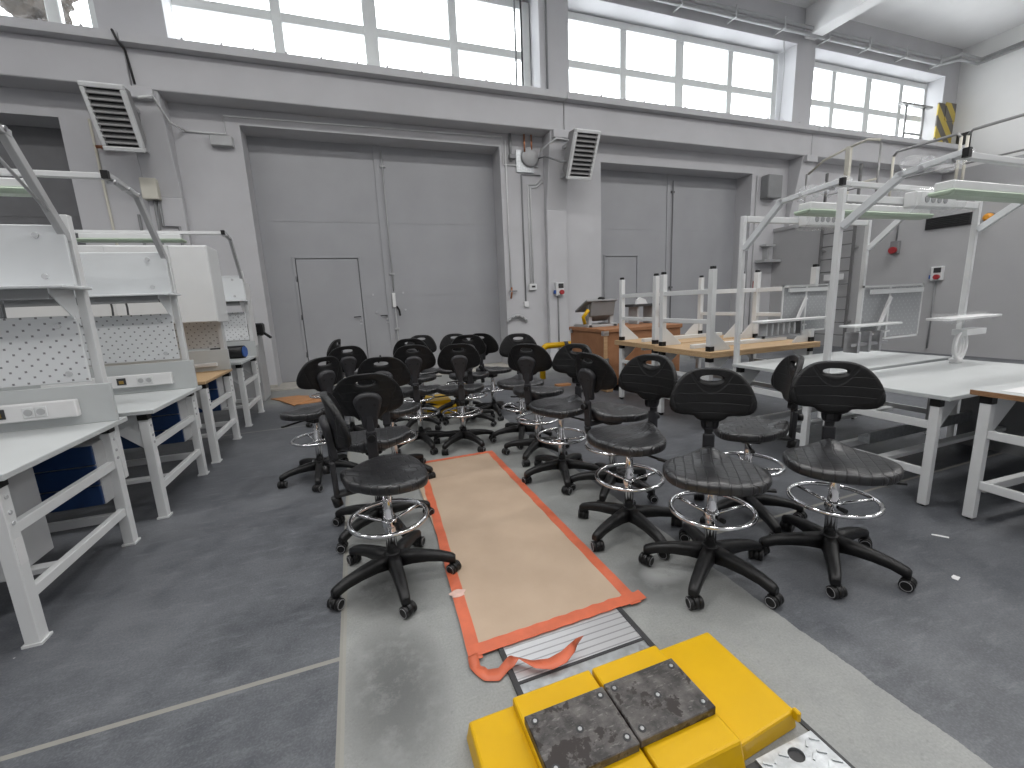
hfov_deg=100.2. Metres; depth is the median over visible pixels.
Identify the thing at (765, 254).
wall shelf
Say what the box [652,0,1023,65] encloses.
pipe
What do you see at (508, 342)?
chair
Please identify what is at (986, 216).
beacon
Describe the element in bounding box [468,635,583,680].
tape
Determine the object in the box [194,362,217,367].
cable tray
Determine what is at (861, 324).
shelf
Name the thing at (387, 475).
chair
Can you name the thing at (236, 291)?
workbench
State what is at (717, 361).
work table
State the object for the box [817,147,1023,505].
workbench
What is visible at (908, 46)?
bracket
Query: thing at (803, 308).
workbench
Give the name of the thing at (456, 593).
tape patch
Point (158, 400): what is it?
workbench
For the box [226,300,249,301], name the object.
shelf
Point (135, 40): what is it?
trim
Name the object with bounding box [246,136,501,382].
door
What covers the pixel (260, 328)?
cabinet
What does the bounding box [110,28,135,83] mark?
cable
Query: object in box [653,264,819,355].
work table
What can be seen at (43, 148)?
door
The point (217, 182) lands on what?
wall
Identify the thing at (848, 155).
guard rail
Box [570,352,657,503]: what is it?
chair
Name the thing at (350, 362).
chair
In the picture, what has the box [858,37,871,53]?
bracket
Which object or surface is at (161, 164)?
pillar
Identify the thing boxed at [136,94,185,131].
hose
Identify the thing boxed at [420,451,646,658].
sheet
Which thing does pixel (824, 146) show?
trim
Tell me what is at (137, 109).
bracket
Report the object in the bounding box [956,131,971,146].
panel
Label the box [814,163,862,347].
ladder
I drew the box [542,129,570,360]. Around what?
pillar
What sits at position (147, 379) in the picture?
socket
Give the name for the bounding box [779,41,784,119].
cable
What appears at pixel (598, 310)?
tray
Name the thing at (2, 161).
rod
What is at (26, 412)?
socket
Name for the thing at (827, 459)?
chair
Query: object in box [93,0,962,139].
wall
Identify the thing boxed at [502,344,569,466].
chair
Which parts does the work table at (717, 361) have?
leg, rail, leg, leg, rail, leg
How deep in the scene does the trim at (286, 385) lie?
8.42 m
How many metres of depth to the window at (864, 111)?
12.70 m
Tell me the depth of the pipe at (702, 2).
11.11 m
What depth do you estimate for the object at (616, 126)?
9.91 m
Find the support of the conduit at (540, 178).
attached to the wall at (217, 182)
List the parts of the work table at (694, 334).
leg, rail, rail, leg, leg, rail, leg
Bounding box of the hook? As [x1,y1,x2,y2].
[506,314,527,322]
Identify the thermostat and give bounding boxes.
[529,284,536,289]
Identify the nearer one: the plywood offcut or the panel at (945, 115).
the plywood offcut
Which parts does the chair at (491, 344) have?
backrest, post, seat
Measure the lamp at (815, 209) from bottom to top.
0.090 m
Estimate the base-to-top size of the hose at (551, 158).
0.255 m
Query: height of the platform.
0.132 m
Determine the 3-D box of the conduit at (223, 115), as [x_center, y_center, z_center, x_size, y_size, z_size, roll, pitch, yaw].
[-2.434,-4.600,8.114,6.350,0.558,0.028,-6,11,-19]
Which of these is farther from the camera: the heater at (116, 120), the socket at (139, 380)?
the heater at (116, 120)
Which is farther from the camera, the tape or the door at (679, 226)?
the door at (679, 226)
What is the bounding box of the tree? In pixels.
[0,0,78,24]
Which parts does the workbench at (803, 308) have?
rail, cross rail, arm, rail, panel frame, perforated panel, rail, cross rail, arm, rail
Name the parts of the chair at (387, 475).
post knob, backrest, tilt knob, post, seat, clamp knob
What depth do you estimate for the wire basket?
3.96 m
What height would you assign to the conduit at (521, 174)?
2.696 m
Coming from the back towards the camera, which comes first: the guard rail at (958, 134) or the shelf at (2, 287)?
the guard rail at (958, 134)
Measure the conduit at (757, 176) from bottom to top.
3.900 m
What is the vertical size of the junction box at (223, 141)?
0.160 m
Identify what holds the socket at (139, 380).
attached to the workbench at (158, 400)
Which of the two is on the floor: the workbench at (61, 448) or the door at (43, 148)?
the workbench at (61, 448)
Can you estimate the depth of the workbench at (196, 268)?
4.30 m
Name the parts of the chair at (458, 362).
backrest, seat, post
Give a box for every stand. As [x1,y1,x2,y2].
[574,297,617,327]
[625,297,659,323]
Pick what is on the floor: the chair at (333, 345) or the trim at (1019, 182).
the chair at (333, 345)
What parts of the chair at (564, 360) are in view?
seat, backrest, post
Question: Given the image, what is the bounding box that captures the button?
[888,241,900,253]
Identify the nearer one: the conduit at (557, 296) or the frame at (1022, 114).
the frame at (1022, 114)
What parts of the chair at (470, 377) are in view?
backrest, seat, post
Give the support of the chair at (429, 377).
on the floor
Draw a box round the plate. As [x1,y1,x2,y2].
[755,730,850,767]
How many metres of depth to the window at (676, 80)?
10.40 m
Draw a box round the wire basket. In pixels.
[754,321,802,338]
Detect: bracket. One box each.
[135,106,149,153]
[560,143,566,178]
[673,0,683,12]
[726,4,737,24]
[774,16,786,35]
[818,31,830,44]
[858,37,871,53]
[894,46,908,61]
[928,54,942,69]
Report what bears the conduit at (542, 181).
attached to the wall at (217, 182)
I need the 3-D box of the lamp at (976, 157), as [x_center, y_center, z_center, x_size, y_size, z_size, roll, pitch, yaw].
[3.318,-1.387,2.704,1.660,0.035,0.040,-6,11,-19]
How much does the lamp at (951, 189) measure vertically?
0.090 m
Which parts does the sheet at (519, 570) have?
tape strip, tape strip, tape strip, tape strip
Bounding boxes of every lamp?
[0,177,31,196]
[74,230,220,242]
[794,202,933,219]
[835,181,933,191]
[927,179,1023,203]
[955,152,1023,166]
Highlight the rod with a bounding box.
[0,157,48,211]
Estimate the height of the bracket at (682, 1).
0.255 m
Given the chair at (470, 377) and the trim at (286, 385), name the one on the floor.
the chair at (470, 377)
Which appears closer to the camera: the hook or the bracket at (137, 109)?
the bracket at (137, 109)
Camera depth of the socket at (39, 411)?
2.41 m
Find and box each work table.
[615,271,745,346]
[615,342,740,398]
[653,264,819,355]
[653,344,819,414]
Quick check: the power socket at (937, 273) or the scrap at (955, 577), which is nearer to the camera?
the scrap at (955, 577)
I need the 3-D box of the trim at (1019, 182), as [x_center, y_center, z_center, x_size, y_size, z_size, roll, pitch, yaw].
[12.996,-3.472,6.437,7.240,0.080,14.100,-6,11,-19]
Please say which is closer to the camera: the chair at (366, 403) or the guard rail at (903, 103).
the chair at (366, 403)
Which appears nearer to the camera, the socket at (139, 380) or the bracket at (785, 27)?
the socket at (139, 380)
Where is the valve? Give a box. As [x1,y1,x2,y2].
[509,287,516,298]
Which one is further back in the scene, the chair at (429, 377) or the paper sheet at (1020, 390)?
the chair at (429, 377)
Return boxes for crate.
[569,322,682,391]
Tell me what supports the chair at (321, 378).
on the floor
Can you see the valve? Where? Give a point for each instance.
(512, 290)
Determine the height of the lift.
0.170 m
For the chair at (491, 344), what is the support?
on the floor
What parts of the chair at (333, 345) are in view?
backrest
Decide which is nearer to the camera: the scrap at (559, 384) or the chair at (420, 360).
the chair at (420, 360)
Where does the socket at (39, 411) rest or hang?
attached to the workbench at (61, 448)
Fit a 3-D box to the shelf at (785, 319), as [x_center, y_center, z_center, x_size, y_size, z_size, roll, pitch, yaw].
[2.632,-0.604,4.022,0.880,0.020,0.110,-6,11,-19]
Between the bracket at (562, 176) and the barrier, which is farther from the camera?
the bracket at (562, 176)
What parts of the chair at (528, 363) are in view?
backrest, post, seat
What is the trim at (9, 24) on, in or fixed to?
attached to the wall at (217, 182)
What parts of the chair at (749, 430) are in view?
lever, seat, post, backrest, tilt knob, post knob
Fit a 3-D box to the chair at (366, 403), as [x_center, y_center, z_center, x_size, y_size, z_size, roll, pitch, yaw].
[-0.859,0.416,2.720,0.658,1.047,0.648,-6,11,-17]
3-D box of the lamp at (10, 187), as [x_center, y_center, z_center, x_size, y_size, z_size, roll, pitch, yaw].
[-3.487,-1.185,2.538,1.040,0.090,0.140,-6,11,-19]
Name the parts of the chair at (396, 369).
backrest, post, seat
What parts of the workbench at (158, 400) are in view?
shelf rail, panel, arm, cross rail, drawer, cross rail, drawer, drawer, rail, rail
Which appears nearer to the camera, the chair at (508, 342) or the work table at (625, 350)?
the chair at (508, 342)
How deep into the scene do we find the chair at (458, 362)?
4.08 m
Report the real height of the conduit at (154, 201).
2.650 m
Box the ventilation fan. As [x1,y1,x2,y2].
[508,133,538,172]
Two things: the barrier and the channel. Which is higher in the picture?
the barrier
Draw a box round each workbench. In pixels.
[0,124,140,649]
[0,168,209,519]
[5,245,241,463]
[74,230,264,426]
[732,177,950,445]
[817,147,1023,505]
[962,381,1023,518]
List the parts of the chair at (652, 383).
seat, backrest, post, lever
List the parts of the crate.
corner plate, lid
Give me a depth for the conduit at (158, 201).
7.04 m
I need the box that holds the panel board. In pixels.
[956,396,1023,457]
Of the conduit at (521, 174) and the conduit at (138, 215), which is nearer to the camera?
the conduit at (138, 215)
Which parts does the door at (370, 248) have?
wicket frame, wicket door, bolt rod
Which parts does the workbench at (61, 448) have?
shelf rail, arm, panel, cross rail, drawer, rail, drawer, drawer, rail, cross rail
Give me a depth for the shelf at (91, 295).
3.37 m
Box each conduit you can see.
[87,119,117,244]
[137,214,145,244]
[153,200,163,244]
[157,200,183,244]
[186,115,537,167]
[504,140,511,286]
[521,174,540,300]
[527,178,540,283]
[530,181,542,283]
[557,296,559,348]
[748,176,757,324]
[926,281,936,347]
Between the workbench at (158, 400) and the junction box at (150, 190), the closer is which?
the workbench at (158, 400)
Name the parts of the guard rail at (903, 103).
post, rail, handrail, post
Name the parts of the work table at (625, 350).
leg, leg, leg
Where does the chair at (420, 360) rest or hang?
on the floor
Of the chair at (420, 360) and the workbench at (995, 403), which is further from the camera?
the chair at (420, 360)
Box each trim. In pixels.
[0,15,124,47]
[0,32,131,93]
[117,31,566,101]
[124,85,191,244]
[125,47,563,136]
[270,362,508,391]
[563,92,818,132]
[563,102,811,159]
[773,181,1023,231]
[785,155,817,226]
[811,134,959,174]
[812,126,968,150]
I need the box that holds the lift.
[421,394,456,413]
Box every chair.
[277,356,357,491]
[305,339,343,427]
[319,391,461,618]
[321,346,379,441]
[332,373,434,553]
[357,356,435,478]
[393,338,444,429]
[393,345,454,454]
[407,335,441,420]
[433,343,496,454]
[438,333,480,410]
[443,334,496,429]
[470,333,518,420]
[490,333,552,449]
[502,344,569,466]
[521,343,599,494]
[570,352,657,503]
[578,354,682,559]
[638,367,783,609]
[693,354,807,534]
[759,361,917,598]
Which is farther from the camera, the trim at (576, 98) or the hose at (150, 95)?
the trim at (576, 98)
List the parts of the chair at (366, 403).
backrest, post knob, post, seat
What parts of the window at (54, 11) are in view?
frame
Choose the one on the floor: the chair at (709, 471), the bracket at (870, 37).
the chair at (709, 471)
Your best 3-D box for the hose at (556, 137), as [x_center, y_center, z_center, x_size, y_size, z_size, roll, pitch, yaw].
[0.840,-4.883,8.808,0.852,0.227,0.235,7,14,41]
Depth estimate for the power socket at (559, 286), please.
9.61 m
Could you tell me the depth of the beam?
10.35 m
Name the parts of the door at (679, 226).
wicket door, wicket frame, bolt rod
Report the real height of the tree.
8.346 m
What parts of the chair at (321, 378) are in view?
lever, seat, backrest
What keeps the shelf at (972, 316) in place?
attached to the workbench at (891, 311)
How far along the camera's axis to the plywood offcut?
6.88 m
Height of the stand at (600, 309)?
0.475 m
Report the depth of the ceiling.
11.46 m
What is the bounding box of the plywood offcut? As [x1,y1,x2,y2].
[271,395,321,405]
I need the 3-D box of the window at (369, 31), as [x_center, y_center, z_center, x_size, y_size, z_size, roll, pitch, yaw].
[-2.716,-6.644,8.132,6.580,2.060,0.140,-6,11,-19]
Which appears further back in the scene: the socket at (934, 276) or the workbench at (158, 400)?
the socket at (934, 276)
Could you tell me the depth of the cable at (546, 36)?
8.75 m
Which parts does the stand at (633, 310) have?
leg, plate, leg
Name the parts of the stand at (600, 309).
lever, post, tilted plate, frame, post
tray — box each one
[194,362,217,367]
[585,301,614,321]
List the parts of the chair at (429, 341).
backrest, seat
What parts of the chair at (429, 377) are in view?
backrest, seat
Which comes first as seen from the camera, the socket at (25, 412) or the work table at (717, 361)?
the socket at (25, 412)
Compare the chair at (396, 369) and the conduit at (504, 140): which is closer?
the chair at (396, 369)
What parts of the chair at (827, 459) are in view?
post, backrest, seat, clamp knob, lever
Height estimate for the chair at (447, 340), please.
1.026 m
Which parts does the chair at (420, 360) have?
backrest, post, seat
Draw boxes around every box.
[139,177,161,200]
[209,134,234,147]
[760,174,782,199]
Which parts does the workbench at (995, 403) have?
rail, cross rail, rail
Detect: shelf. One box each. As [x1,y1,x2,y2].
[0,285,91,289]
[75,293,180,297]
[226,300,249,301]
[752,316,826,323]
[755,244,781,262]
[839,321,902,327]
[926,314,1001,320]
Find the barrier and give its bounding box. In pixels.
[540,341,570,378]
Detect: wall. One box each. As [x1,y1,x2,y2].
[0,87,941,385]
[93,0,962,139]
[941,23,1023,183]
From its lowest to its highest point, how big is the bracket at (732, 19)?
0.255 m
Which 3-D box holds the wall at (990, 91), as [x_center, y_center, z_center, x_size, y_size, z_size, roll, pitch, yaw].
[16.370,-5.057,7.766,0.300,8.400,14.750,-6,11,-19]
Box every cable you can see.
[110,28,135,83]
[513,0,517,84]
[519,0,523,85]
[545,0,548,88]
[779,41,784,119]
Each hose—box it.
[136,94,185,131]
[538,155,566,162]
[540,137,568,156]
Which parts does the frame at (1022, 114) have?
post, rail, handrail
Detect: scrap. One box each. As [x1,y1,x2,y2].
[555,383,570,386]
[951,575,959,579]
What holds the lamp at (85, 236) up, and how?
attached to the workbench at (236, 291)
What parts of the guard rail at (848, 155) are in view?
handrail, post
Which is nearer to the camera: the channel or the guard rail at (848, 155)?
the channel
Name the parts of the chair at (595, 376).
post knob, tilt knob, post, backrest, seat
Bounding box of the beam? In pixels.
[804,0,882,40]
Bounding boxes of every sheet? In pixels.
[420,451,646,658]
[1003,386,1023,393]
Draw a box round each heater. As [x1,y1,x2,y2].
[77,80,146,152]
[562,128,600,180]
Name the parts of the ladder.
sign plate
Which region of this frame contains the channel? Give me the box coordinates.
[745,719,854,767]
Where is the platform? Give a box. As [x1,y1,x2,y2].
[467,632,800,767]
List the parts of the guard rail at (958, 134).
post, handrail, rail, post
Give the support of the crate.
on the floor
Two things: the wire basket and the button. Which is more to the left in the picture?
the wire basket
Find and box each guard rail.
[804,138,882,204]
[887,132,962,205]
[898,101,932,138]
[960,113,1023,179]
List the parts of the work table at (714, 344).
leg, rail, rail, leg, cross rail, leg, rail, rail, leg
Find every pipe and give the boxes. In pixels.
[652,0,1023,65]
[684,0,1023,60]
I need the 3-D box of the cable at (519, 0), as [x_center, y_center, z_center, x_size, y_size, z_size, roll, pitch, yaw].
[0.186,-7.387,8.842,0.054,2.800,0.044,-6,11,-19]
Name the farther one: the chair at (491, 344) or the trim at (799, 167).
the trim at (799, 167)
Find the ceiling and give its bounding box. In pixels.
[775,0,1023,48]
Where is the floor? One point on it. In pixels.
(212, 639)
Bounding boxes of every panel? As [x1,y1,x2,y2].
[933,102,956,142]
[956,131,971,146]
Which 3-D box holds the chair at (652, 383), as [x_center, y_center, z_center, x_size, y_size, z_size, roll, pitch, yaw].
[0.673,0.382,2.512,0.641,1.057,0.664,-11,13,-37]
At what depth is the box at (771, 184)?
11.24 m
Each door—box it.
[0,124,85,318]
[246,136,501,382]
[601,170,736,334]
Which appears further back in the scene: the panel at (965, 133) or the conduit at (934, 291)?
the panel at (965, 133)
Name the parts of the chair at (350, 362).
backrest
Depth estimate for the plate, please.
1.30 m
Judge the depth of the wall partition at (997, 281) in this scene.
8.64 m
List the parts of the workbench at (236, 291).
shelf rail, cross rail, panel, arm, cross rail, rail, panel, rail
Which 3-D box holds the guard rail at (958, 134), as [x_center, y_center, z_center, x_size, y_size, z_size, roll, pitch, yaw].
[8.383,-4.326,8.738,0.056,1.148,1.150,-6,11,-19]
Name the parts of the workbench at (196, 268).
cabinet door, cross rail, drawer, drawer, drawer, cross rail, rail, cabinet post, rail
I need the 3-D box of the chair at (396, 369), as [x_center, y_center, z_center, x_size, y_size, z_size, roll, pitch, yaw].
[-0.993,0.276,3.492,0.664,1.047,0.641,-4,11,-7]
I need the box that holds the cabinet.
[226,323,271,403]
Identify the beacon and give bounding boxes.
[982,212,995,220]
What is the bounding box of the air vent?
[925,212,972,229]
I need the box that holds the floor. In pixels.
[0,345,1023,767]
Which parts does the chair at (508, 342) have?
backrest, seat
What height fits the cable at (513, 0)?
2.800 m
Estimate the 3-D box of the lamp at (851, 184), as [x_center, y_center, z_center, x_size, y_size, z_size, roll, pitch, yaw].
[3.090,-1.512,3.311,1.660,0.035,0.040,-6,11,-19]
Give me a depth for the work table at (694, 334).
5.68 m
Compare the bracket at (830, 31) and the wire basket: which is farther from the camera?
the bracket at (830, 31)
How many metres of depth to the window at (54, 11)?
6.63 m
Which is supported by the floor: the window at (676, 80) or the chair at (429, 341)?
the chair at (429, 341)
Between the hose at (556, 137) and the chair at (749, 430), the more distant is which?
the hose at (556, 137)
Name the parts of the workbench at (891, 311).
cross rail, rail, rail, panel frame, perforated panel, rail, arm, cross rail, cable coil, arm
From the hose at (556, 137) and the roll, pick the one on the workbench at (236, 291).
the roll
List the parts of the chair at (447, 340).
backrest, seat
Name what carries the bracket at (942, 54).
attached to the wall at (147, 17)
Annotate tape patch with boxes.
[449,589,465,597]
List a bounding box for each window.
[44,0,97,27]
[170,0,530,86]
[568,11,778,119]
[811,62,926,138]
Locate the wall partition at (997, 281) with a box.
[768,200,1023,359]
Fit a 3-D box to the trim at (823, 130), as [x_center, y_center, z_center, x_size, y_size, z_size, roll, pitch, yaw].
[10.884,-6.988,12.351,6.565,0.170,0.580,-6,11,-19]
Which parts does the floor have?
plate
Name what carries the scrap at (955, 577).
on the floor
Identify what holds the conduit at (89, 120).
attached to the wall at (217, 182)
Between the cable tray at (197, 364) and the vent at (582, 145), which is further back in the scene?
the vent at (582, 145)
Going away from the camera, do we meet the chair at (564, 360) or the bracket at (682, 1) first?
the chair at (564, 360)
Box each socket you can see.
[21,407,35,417]
[23,410,31,415]
[34,406,47,416]
[36,408,44,414]
[136,377,145,383]
[144,376,153,383]
[554,282,563,295]
[928,266,944,280]
[932,274,939,278]
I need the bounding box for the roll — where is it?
[210,345,247,358]
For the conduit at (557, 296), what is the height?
1.450 m

